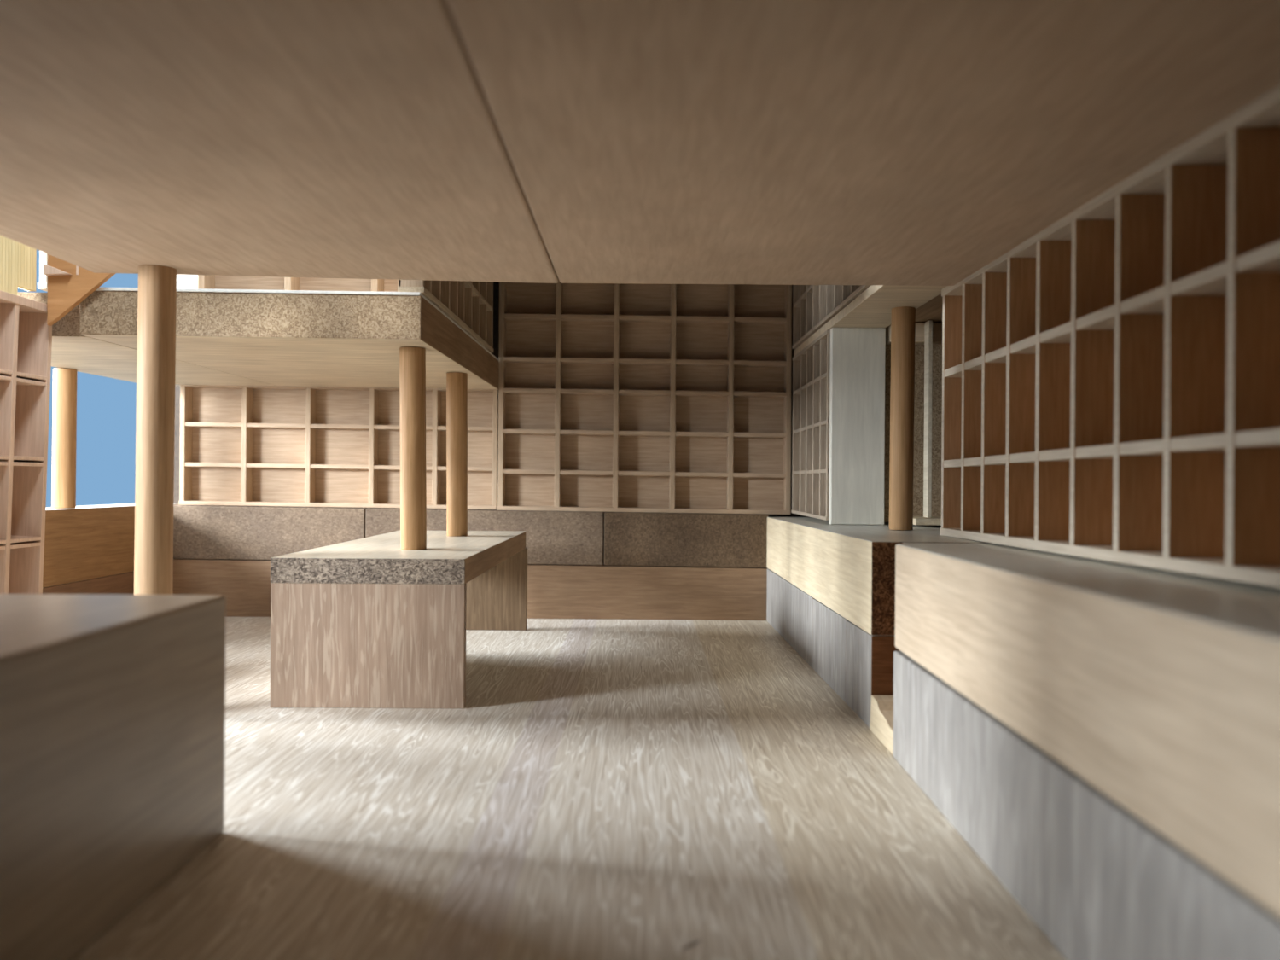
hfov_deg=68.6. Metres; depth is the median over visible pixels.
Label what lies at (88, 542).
plinth block
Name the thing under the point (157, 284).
column
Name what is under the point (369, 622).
table
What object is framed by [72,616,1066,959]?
floor
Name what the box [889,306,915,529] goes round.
column
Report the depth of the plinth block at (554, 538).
10.08 m
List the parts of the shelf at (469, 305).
panel, panel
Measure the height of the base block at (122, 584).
0.514 m
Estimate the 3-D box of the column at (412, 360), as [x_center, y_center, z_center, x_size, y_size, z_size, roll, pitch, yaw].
[-1.675,-0.230,6.930,0.206,1.481,0.189,0,0,0]
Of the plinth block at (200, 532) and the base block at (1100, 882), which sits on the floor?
the base block at (1100, 882)
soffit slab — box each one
[793,285,946,356]
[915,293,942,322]
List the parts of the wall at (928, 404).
sill, post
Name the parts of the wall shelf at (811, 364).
panel, panel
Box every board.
[43,254,116,325]
[172,558,767,620]
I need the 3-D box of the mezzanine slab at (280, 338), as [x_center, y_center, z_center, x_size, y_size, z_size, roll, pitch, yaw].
[-2.704,-1.155,8.303,2.370,0.350,3.600,0,0,0]
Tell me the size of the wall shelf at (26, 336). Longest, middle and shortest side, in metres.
2.698 x 0.768 x 0.261 m
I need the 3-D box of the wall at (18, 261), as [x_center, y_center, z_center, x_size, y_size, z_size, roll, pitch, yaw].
[-4.309,-1.943,5.921,0.111,1.425,1.942,0,0,0]
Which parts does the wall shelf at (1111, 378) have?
panel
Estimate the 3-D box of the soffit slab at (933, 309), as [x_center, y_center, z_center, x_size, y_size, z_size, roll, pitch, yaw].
[2.496,-1.381,7.282,0.682,0.052,2.085,0,0,0]
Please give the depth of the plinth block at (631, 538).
10.08 m
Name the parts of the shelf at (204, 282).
panel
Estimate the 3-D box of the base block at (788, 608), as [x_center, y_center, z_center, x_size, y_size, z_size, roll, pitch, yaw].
[2.089,1.233,8.803,1.459,0.564,2.544,0,0,0]
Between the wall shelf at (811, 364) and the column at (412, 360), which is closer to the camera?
the column at (412, 360)
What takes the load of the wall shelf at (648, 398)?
on the plinth block at (631, 538)
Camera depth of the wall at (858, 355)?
8.10 m
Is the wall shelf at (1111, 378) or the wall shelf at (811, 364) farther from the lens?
the wall shelf at (811, 364)
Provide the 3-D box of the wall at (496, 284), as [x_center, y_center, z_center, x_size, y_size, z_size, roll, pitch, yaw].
[-1.381,-0.910,10.762,8.475,4.800,0.225,0,0,0]
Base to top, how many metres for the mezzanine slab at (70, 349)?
0.321 m
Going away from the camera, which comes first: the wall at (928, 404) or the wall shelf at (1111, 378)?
the wall shelf at (1111, 378)
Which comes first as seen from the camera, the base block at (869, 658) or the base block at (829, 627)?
the base block at (869, 658)
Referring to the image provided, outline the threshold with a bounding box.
[869,695,893,753]
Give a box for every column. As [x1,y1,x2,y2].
[51,367,77,508]
[133,264,176,594]
[399,346,426,550]
[446,372,467,536]
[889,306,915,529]
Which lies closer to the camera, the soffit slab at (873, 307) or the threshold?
the threshold
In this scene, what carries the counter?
on the floor
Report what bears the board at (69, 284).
attached to the mezzanine slab at (280, 338)
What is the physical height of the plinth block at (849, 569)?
0.570 m
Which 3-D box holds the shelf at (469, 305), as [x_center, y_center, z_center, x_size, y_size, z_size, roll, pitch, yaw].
[-1.601,-2.234,8.149,0.186,1.836,3.120,0,0,0]
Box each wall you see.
[0,235,47,295]
[173,281,808,517]
[828,327,885,524]
[884,320,942,525]
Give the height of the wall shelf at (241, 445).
1.349 m
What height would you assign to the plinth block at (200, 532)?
0.589 m
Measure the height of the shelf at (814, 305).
1.750 m
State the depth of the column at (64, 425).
8.62 m
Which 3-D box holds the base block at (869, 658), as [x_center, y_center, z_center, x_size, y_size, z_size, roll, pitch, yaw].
[2.106,1.233,6.022,1.425,0.564,0.672,0,0,0]
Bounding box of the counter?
[0,593,225,959]
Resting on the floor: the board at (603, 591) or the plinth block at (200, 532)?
the board at (603, 591)
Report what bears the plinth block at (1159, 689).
on the base block at (1100, 882)
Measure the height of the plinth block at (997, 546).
1.132 m
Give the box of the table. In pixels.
[270,530,527,709]
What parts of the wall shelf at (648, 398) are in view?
panel, panel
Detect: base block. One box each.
[42,571,133,594]
[766,568,814,667]
[812,599,847,702]
[845,620,900,727]
[892,651,1279,959]
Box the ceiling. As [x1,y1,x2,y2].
[0,0,1279,285]
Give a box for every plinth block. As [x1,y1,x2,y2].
[42,503,178,587]
[173,504,370,559]
[365,507,604,564]
[604,512,768,567]
[766,517,991,635]
[895,543,1279,918]
[901,542,1029,549]
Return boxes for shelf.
[0,290,52,593]
[178,384,498,509]
[197,274,397,291]
[397,279,493,352]
[496,280,791,514]
[791,285,871,349]
[791,330,830,520]
[939,85,1279,587]
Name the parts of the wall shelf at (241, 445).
panel, panel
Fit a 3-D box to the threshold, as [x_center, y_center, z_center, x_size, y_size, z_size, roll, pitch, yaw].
[1.475,1.405,5.407,0.174,0.210,0.540,0,0,0]
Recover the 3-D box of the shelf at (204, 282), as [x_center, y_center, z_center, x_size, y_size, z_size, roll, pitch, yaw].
[-2.583,-2.231,7.452,1.767,1.770,0.216,0,0,0]
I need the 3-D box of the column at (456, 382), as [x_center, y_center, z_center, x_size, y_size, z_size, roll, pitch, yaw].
[-1.667,-0.230,8.550,0.200,1.481,0.189,0,0,0]
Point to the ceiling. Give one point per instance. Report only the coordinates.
(898, 142)
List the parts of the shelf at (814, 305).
panel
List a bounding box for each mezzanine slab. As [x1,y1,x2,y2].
[17,291,277,386]
[79,287,499,389]

